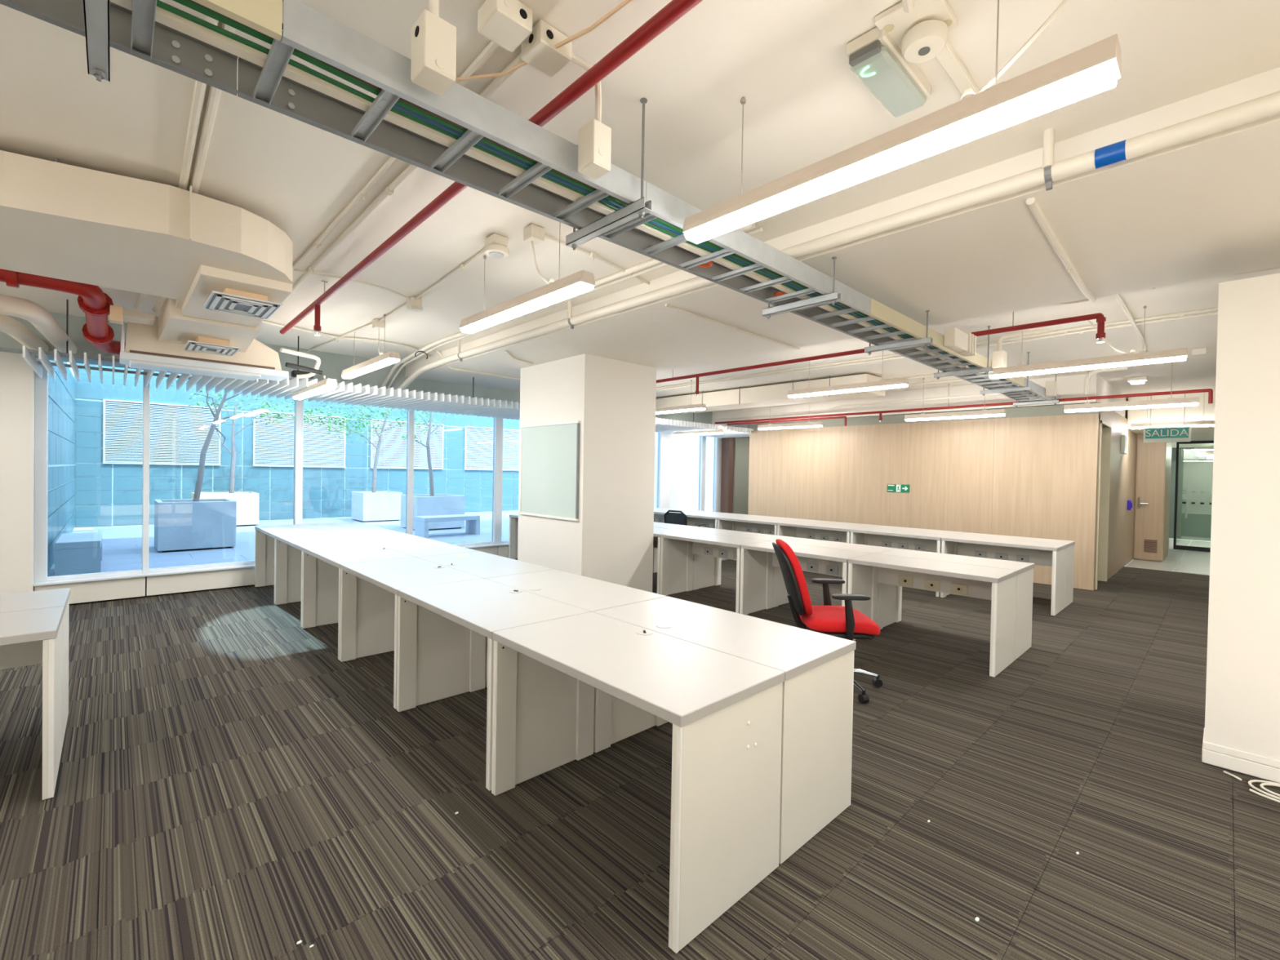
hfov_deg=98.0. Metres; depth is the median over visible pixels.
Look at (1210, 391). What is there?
pipe
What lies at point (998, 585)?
desk
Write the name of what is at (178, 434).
window
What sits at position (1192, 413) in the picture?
ceiling
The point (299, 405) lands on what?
window frame
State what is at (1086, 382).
conduit
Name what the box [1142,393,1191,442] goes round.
sign
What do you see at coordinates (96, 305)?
pipe
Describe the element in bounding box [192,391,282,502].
tree
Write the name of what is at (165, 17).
cable
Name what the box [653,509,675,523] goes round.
desk
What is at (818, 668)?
desk
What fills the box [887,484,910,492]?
exit sign
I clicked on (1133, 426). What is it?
diffuser
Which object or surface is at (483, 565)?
desk
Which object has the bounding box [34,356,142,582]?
window
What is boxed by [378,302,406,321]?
conduit
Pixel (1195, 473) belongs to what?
glass door
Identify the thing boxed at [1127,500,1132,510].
reader
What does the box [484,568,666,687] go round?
desk
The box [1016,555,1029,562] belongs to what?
socket
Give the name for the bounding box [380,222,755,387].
conduit
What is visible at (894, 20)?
ceiling plate
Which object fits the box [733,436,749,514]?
wall
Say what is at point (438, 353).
conduit
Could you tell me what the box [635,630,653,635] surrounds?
grommet
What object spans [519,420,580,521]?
board
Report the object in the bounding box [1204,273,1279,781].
wall
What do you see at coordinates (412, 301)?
junction box
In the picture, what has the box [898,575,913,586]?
socket
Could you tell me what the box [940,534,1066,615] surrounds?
desk
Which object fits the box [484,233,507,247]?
junction box
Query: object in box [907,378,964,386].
conduit
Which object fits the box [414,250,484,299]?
conduit
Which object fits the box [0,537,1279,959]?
floor
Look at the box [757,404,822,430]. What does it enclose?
pendant lamp
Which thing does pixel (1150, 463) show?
door
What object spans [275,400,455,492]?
tree
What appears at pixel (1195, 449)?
diffuser
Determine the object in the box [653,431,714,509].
wall
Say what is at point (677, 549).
desk
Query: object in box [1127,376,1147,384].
light
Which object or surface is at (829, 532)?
desk
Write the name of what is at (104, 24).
cable tray
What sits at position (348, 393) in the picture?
ceiling
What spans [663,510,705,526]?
mesh chair
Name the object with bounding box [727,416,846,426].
pipe
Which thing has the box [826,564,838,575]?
socket
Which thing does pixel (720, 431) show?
pendant lamp
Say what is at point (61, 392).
wall
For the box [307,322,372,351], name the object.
conduit
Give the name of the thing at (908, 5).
conduit
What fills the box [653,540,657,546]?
socket
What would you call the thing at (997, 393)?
conduit
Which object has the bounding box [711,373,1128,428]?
ceiling
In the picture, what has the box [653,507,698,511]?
desk
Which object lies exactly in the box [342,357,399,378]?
diffuser
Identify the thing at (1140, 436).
wall
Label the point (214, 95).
conduit
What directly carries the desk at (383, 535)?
on the floor
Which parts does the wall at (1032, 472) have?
timber panel, timber panel, timber panel, timber panel, timber panel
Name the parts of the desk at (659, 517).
cable rail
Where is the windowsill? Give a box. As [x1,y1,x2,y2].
[33,542,509,604]
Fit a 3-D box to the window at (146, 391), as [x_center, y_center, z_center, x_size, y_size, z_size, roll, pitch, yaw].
[-5.066,-0.097,6.785,1.485,2.300,0.100,0,1,-43]
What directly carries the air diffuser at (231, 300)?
attached to the duct at (59, 220)
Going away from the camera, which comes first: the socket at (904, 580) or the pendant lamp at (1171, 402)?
the socket at (904, 580)
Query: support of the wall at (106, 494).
on the ground
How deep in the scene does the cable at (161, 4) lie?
1.63 m
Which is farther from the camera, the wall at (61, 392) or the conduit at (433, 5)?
the wall at (61, 392)
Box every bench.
[54,531,102,575]
[414,514,479,537]
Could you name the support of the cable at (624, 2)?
hanging from the ceiling at (805, 105)
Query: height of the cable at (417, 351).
0.086 m
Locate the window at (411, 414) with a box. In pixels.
[405,408,493,546]
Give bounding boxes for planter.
[154,498,236,552]
[191,491,258,526]
[351,491,402,522]
[400,493,465,530]
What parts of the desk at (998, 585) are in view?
panel, cable rail, panel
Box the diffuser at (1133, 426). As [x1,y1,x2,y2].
[1131,424,1214,429]
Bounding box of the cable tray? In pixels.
[0,0,1059,407]
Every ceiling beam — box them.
[404,66,1279,391]
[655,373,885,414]
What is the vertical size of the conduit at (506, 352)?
0.024 m
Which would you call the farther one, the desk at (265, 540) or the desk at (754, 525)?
the desk at (754, 525)
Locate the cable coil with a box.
[1248,779,1279,802]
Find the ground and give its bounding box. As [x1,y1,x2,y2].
[47,507,712,576]
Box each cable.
[109,0,1041,400]
[156,0,924,347]
[172,0,1012,383]
[189,0,977,366]
[392,103,1037,395]
[414,351,427,359]
[454,0,632,81]
[1222,770,1241,780]
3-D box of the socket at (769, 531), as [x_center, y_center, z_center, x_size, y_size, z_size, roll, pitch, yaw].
[2.192,0.877,9.309,0.012,0.087,0.130,0,1,-43]
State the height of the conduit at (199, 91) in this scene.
0.034 m
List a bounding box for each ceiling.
[0,0,1279,399]
[0,311,712,424]
[22,299,754,438]
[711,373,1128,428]
[1127,391,1215,448]
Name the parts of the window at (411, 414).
rail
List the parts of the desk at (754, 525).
panel, cable rail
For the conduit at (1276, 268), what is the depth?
4.34 m
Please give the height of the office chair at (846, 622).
1.028 m
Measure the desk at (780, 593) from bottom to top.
0.746 m
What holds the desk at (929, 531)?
on the floor
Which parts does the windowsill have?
panel, panel, panel, panel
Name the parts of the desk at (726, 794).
panel, panel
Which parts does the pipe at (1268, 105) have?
post, post, post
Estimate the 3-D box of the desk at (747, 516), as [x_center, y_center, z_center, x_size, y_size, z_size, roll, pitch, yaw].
[2.289,1.028,9.636,0.520,0.746,1.174,0,1,-43]
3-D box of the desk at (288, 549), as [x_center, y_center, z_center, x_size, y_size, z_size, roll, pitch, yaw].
[-3.321,0.981,5.773,0.584,0.746,1.174,0,1,-43]
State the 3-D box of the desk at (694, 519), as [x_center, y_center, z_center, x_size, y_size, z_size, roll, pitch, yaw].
[1.093,1.000,10.131,0.520,0.746,1.174,0,1,-43]
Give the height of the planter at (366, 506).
0.780 m
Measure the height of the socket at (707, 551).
0.087 m
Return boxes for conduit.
[133,293,146,309]
[151,296,166,312]
[178,15,218,190]
[191,22,235,193]
[261,320,431,357]
[280,53,523,303]
[292,40,499,270]
[293,268,409,299]
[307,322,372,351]
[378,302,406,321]
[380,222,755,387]
[386,226,762,388]
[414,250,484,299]
[428,0,439,17]
[435,351,519,380]
[505,351,533,364]
[544,234,649,284]
[656,307,1217,388]
[656,311,1217,391]
[664,303,799,349]
[719,392,999,419]
[885,373,933,380]
[902,0,914,13]
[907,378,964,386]
[996,328,1048,351]
[1025,196,1097,302]
[1057,266,1279,304]
[1084,365,1128,395]
[1114,293,1146,351]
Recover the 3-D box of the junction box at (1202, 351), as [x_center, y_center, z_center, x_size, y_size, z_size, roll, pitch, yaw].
[6.086,-1.391,6.059,0.120,0.065,0.110,0,1,-43]
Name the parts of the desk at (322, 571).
panel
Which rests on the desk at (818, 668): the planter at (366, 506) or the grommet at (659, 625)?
the grommet at (659, 625)
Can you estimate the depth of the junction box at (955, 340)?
4.57 m
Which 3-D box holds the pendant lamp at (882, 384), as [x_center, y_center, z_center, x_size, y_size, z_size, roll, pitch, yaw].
[2.385,-1.261,6.505,0.096,0.480,1.432,0,1,-43]
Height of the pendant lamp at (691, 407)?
0.480 m
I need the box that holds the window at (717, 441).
[697,435,721,512]
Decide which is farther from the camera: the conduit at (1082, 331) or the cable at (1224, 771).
the conduit at (1082, 331)
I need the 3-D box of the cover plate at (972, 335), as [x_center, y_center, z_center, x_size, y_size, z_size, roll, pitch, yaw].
[2.843,-1.175,4.835,0.030,0.170,0.093,0,1,-43]
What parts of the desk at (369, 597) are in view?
panel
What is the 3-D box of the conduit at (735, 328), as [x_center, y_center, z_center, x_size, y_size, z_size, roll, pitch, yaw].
[0.879,-1.299,4.859,1.951,0.042,0.043,0,1,-45]
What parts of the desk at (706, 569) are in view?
panel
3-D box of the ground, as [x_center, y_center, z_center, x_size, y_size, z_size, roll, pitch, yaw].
[-1.547,1.312,16.967,22.900,0.250,9.700,0,1,-43]
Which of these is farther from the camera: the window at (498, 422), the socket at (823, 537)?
the window at (498, 422)
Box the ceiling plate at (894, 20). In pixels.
[874,0,957,51]
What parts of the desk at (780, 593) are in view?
panel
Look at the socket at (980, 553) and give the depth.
7.05 m
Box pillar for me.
[517,353,656,592]
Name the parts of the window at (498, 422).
rail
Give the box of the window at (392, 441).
[369,419,444,469]
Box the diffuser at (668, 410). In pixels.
[655,408,705,414]
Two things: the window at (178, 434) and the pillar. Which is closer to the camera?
the pillar
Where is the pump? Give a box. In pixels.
[291,369,313,379]
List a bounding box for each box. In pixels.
[122,308,155,325]
[158,297,259,351]
[372,318,385,329]
[406,296,422,309]
[410,8,456,96]
[477,0,532,52]
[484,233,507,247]
[520,19,572,77]
[523,223,544,244]
[577,119,611,179]
[943,327,968,352]
[991,350,1007,368]
[1044,380,1057,396]
[1120,435,1128,453]
[1191,347,1206,356]
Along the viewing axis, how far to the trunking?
1.95 m
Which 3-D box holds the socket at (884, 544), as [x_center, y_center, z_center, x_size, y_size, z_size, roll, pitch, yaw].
[3.507,0.919,7.920,0.012,0.087,0.130,0,1,-43]
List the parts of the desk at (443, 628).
panel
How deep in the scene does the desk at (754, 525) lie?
9.48 m
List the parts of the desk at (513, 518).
panel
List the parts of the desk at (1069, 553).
panel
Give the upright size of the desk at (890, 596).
0.746 m
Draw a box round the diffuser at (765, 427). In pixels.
[758,425,822,430]
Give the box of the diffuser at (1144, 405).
[1064,402,1197,412]
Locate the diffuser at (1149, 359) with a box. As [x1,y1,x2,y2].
[989,355,1186,378]
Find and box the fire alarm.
[483,243,509,257]
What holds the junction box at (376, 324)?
attached to the ceiling at (805, 105)
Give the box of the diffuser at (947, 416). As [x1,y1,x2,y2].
[905,413,1004,421]
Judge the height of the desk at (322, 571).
0.746 m
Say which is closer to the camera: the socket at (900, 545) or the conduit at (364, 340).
the conduit at (364, 340)
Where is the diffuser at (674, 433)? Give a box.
[673,432,723,435]
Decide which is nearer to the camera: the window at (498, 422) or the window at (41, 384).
the window at (41, 384)
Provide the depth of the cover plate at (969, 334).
4.75 m
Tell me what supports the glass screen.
on the floor
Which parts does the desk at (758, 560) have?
panel, cable rail, panel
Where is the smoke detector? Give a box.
[411,306,422,311]
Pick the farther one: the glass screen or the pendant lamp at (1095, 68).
the glass screen
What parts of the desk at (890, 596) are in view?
panel, panel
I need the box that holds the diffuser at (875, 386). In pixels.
[787,383,907,398]
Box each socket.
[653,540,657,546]
[703,547,712,555]
[718,549,727,558]
[733,551,737,559]
[745,527,751,532]
[756,528,763,533]
[767,529,774,534]
[806,562,817,572]
[807,533,814,539]
[820,534,828,541]
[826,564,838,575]
[833,536,842,542]
[881,541,891,547]
[897,542,907,549]
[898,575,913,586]
[914,544,924,551]
[924,578,940,591]
[951,582,968,595]
[974,550,986,558]
[995,552,1007,559]
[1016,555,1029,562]
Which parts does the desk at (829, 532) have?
panel, cable rail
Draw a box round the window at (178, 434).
[102,399,221,465]
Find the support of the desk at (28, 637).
on the floor
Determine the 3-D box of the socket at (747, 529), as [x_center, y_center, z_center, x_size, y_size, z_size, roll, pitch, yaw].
[1.882,0.867,9.636,0.012,0.087,0.130,0,1,-43]
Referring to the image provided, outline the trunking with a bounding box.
[935,40,979,95]
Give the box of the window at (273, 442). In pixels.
[253,410,346,467]
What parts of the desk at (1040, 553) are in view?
panel, cable rail, panel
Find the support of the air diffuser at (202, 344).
attached to the box at (173, 326)
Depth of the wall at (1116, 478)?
8.67 m
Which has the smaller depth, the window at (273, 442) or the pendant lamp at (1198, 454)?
the pendant lamp at (1198, 454)
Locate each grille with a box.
[488,251,503,257]
[1143,539,1157,552]
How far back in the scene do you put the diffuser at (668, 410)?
8.88 m
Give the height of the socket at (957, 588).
0.087 m
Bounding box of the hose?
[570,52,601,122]
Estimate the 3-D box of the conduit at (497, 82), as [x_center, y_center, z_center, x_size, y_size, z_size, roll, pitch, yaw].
[-1.921,-1.509,3.549,0.046,0.048,4.540,0,1,-43]
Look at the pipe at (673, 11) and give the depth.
1.97 m
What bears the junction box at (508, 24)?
attached to the ceiling at (805, 105)
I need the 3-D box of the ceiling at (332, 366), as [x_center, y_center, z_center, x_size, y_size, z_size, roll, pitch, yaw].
[-2.094,-1.423,9.270,16.300,0.390,0.600,0,1,-43]
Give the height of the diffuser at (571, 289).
0.026 m
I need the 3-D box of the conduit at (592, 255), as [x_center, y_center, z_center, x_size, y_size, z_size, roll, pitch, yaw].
[-0.242,-1.480,3.798,0.069,0.044,1.128,2,1,38]
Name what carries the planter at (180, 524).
on the ground
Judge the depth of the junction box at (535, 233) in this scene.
3.30 m
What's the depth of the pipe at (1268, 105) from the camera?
2.45 m
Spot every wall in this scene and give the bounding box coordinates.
[0,351,35,594]
[47,360,75,573]
[74,363,519,527]
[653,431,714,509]
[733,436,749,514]
[747,402,1099,590]
[1090,402,1136,590]
[1133,433,1172,561]
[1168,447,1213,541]
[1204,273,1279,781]
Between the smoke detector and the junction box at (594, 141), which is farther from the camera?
the smoke detector
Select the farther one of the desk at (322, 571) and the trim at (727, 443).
the trim at (727, 443)
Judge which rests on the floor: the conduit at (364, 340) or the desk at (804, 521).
the desk at (804, 521)
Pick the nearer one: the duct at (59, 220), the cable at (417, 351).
the duct at (59, 220)
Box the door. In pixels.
[1133,439,1165,560]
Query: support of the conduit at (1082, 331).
attached to the ceiling at (805, 105)
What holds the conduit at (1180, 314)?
attached to the ceiling at (805, 105)
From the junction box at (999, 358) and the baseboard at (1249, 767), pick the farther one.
the junction box at (999, 358)
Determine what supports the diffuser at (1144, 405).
attached to the pendant lamp at (1171, 402)
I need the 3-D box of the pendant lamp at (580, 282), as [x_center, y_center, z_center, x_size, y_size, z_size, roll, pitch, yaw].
[-0.757,-1.275,3.470,0.096,0.480,1.407,0,1,-43]
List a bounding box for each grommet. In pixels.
[509,590,522,592]
[528,587,541,590]
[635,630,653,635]
[655,623,671,628]
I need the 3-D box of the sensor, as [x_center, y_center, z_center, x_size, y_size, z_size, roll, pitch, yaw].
[0.912,-1.405,1.785,0.132,0.064,0.132,0,1,-43]
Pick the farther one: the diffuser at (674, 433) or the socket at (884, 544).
the diffuser at (674, 433)
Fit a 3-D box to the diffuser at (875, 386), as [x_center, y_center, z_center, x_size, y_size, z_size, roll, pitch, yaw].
[2.381,-1.034,6.508,0.092,0.026,1.416,0,1,-43]
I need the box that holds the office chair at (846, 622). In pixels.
[772,538,882,703]
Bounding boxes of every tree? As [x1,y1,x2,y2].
[150,385,312,493]
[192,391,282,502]
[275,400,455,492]
[401,412,446,496]
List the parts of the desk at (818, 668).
panel, panel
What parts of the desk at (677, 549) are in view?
panel, cable rail, panel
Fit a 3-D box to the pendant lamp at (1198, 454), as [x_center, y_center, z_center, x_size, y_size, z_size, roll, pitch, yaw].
[14.287,-0.702,13.131,0.096,0.254,1.642,0,1,-43]
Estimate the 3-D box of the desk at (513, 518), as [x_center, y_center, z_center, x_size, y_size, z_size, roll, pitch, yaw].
[-1.586,0.967,9.081,0.568,0.746,1.174,0,1,-43]
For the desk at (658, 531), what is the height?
0.746 m
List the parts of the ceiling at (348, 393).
hanger rod, carrier rail, carrier rail, hanger rod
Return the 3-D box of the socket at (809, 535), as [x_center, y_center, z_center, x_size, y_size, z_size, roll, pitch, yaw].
[2.695,0.893,8.778,0.012,0.087,0.130,0,1,-43]
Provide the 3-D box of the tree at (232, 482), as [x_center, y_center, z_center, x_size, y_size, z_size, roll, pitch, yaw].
[-9.641,-0.951,13.385,3.137,2.688,1.356,0,1,-35]
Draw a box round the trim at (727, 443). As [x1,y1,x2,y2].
[720,437,734,513]
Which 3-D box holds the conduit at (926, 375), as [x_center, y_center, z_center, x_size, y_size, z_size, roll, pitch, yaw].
[2.753,-1.514,9.243,0.026,0.026,5.300,0,1,-43]
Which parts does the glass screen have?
rail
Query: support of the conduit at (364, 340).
attached to the ceiling at (805, 105)
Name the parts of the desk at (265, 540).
panel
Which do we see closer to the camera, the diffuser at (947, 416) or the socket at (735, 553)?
the socket at (735, 553)
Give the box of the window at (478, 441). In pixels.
[463,426,519,471]
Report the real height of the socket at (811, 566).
0.087 m
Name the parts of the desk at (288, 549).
panel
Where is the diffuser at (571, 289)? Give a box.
[460,281,593,333]
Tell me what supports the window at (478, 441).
in the wall at (106, 494)
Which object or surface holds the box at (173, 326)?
attached to the duct at (59, 220)
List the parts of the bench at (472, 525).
leg, seat, leg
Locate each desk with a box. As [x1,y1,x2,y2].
[0,587,70,746]
[0,606,64,799]
[254,524,333,604]
[275,532,368,627]
[302,542,415,660]
[311,521,386,532]
[337,528,426,542]
[339,557,483,709]
[371,538,479,557]
[396,578,591,791]
[417,551,554,578]
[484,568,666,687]
[491,612,784,953]
[508,514,518,559]
[592,596,856,864]
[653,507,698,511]
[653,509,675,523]
[653,522,716,573]
[653,527,689,594]
[660,531,768,613]
[683,511,733,528]
[689,511,749,515]
[692,528,797,590]
[717,515,794,560]
[737,515,809,521]
[739,541,873,614]
[772,537,897,607]
[777,521,863,543]
[795,520,879,527]
[848,553,1017,677]
[849,527,954,596]
[870,525,967,534]
[877,548,1034,660]
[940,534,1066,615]
[957,532,1075,608]
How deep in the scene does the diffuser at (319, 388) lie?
5.84 m
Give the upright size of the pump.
0.070 m
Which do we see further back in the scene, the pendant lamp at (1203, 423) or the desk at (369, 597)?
the pendant lamp at (1203, 423)
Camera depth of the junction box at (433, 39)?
1.52 m
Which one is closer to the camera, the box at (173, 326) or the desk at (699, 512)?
the box at (173, 326)
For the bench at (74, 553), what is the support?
on the ground
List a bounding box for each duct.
[0,150,293,327]
[0,293,77,354]
[0,314,48,351]
[120,316,288,381]
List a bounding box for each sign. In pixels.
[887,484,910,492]
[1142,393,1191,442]
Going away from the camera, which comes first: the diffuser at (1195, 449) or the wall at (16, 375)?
the wall at (16, 375)
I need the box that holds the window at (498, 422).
[491,417,509,543]
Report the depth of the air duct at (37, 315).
4.10 m
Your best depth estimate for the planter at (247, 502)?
13.22 m
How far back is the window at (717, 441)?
13.24 m
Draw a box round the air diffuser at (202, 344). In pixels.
[182,336,240,355]
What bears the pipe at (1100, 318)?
hanging from the ceiling at (805, 105)
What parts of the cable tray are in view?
hanger rod, rail, rail, rail, rail, hanger rod, hanger rod, cable coil, rail, cable coil, hanger rod, rail, hanger rod, rail, hanger rod, hanger rod, rail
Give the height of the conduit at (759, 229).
0.373 m
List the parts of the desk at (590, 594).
panel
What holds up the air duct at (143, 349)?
hanging from the ceiling at (805, 105)
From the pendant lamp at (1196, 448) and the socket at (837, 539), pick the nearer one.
the socket at (837, 539)
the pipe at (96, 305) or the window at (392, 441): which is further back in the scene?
the window at (392, 441)
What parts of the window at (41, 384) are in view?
rail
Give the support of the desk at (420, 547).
on the floor
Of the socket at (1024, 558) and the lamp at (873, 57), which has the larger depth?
the socket at (1024, 558)
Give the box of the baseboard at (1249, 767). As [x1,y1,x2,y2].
[1201,727,1279,783]
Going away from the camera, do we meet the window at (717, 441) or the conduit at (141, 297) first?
the conduit at (141, 297)
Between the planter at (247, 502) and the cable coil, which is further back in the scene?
the planter at (247, 502)
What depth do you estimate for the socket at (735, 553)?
6.58 m
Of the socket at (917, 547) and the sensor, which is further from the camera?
the socket at (917, 547)
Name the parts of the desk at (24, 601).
panel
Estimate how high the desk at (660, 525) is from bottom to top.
0.746 m
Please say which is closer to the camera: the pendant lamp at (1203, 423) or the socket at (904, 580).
the socket at (904, 580)
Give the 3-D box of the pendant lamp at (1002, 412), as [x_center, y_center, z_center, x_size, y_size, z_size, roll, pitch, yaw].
[4.415,-1.173,7.851,0.096,0.619,1.272,0,1,-43]
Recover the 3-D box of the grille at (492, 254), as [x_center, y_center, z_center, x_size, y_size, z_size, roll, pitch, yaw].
[-0.899,-1.409,3.486,0.092,0.004,0.092,0,1,-43]
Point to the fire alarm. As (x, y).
(492, 250)
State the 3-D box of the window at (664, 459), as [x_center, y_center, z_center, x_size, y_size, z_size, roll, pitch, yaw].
[0.899,-0.068,12.436,1.370,2.300,0.100,0,1,-43]
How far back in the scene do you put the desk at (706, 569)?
7.22 m
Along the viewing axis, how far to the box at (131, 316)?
4.40 m
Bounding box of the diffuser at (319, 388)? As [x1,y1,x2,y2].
[293,384,337,399]
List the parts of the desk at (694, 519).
cable rail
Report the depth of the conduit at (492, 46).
2.78 m
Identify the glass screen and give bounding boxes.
[1173,440,1213,551]
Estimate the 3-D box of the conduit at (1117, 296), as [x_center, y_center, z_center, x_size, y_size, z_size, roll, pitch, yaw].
[4.660,-1.425,5.246,4.032,0.032,0.081,0,1,-45]
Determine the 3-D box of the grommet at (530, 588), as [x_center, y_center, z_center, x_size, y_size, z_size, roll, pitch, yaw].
[-0.661,0.685,3.501,0.080,0.003,0.080,0,1,-43]
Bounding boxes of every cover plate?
[957,332,971,354]
[960,333,973,355]
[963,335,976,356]
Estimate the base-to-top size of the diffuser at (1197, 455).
0.026 m
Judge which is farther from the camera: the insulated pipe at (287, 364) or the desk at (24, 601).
the insulated pipe at (287, 364)
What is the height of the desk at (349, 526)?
0.746 m
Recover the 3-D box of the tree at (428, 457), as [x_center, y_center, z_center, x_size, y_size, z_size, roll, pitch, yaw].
[-5.075,-0.664,13.240,1.172,2.224,0.595,0,1,-43]
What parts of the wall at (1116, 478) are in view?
doorway trim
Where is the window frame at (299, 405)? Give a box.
[293,399,303,524]
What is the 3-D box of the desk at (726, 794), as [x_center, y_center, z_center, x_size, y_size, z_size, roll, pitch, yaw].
[-0.071,1.086,2.342,0.584,0.746,1.174,0,1,-43]
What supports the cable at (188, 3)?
on the cable tray
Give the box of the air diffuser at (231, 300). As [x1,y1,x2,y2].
[203,288,282,319]
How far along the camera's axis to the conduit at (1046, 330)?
5.40 m
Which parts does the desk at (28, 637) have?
cable rail, panel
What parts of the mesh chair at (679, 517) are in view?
frame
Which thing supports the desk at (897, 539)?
on the floor
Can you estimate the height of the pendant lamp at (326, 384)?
0.149 m
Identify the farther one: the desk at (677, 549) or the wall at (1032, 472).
the wall at (1032, 472)
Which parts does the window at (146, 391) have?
rail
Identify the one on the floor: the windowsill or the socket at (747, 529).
the windowsill
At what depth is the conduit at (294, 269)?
4.29 m
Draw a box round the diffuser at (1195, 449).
[1195,448,1213,450]
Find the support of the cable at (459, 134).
in the cable tray
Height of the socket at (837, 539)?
0.087 m
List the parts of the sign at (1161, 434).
frame plate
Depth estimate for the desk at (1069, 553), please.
6.73 m
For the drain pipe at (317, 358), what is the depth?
5.89 m
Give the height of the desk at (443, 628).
0.746 m
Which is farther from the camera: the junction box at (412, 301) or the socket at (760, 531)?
the socket at (760, 531)
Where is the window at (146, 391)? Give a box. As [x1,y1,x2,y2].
[142,368,254,573]
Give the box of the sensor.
[902,18,947,63]
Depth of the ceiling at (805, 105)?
2.40 m
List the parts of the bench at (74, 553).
leg, seat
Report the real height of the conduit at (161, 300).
0.060 m
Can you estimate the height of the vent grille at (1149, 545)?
0.230 m
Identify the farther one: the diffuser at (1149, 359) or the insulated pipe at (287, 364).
the insulated pipe at (287, 364)
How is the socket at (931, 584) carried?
attached to the desk at (998, 585)
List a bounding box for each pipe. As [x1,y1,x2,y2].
[0,268,125,355]
[279,347,320,378]
[280,0,702,336]
[284,362,322,374]
[396,90,1279,390]
[656,311,1106,396]
[715,383,1213,423]
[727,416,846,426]
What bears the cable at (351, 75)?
on the cable tray
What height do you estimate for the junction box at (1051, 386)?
0.180 m
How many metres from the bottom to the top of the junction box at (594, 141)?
0.150 m
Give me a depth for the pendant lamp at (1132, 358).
4.81 m
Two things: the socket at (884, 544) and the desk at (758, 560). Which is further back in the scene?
the socket at (884, 544)
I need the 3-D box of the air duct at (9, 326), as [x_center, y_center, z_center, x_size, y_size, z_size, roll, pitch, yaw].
[-6.096,-1.237,4.002,2.446,0.190,1.562,0,1,-43]
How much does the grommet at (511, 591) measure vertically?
0.010 m
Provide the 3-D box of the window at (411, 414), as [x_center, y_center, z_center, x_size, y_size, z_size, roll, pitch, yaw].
[-2.950,-0.086,8.790,1.425,2.300,0.100,0,1,-43]
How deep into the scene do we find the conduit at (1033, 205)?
2.96 m
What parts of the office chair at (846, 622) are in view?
backrest, armrest, seat, armrest, leg, leg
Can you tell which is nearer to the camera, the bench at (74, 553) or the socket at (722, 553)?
the socket at (722, 553)
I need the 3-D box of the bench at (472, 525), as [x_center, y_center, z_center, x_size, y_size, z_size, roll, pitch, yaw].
[-4.196,0.995,12.168,1.250,0.420,0.510,0,1,-43]
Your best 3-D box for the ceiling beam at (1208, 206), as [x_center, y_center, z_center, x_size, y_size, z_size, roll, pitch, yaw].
[1.311,-1.398,4.367,2.000,0.185,11.200,0,1,-43]
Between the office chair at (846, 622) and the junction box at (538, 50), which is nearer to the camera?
the junction box at (538, 50)
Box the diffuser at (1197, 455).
[1196,454,1213,456]
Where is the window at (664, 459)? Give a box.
[656,432,671,508]
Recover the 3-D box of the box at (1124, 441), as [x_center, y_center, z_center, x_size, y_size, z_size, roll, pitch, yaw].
[8.048,-0.587,9.247,0.400,0.300,0.045,0,1,-43]
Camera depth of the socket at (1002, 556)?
6.89 m
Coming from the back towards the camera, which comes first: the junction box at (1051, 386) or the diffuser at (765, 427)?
the diffuser at (765, 427)
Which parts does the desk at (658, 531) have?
cable rail, panel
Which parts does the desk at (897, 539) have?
panel, cable rail, panel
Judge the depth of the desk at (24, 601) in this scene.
3.03 m
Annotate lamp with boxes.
[292,375,337,399]
[341,314,399,378]
[459,222,595,333]
[655,380,706,414]
[673,429,723,435]
[683,0,1121,244]
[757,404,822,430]
[787,351,908,398]
[845,26,930,117]
[904,377,1005,421]
[988,305,1187,378]
[1063,362,1199,412]
[1130,392,1214,429]
[1194,443,1213,450]
[1195,451,1213,456]
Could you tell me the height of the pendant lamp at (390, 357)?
0.480 m

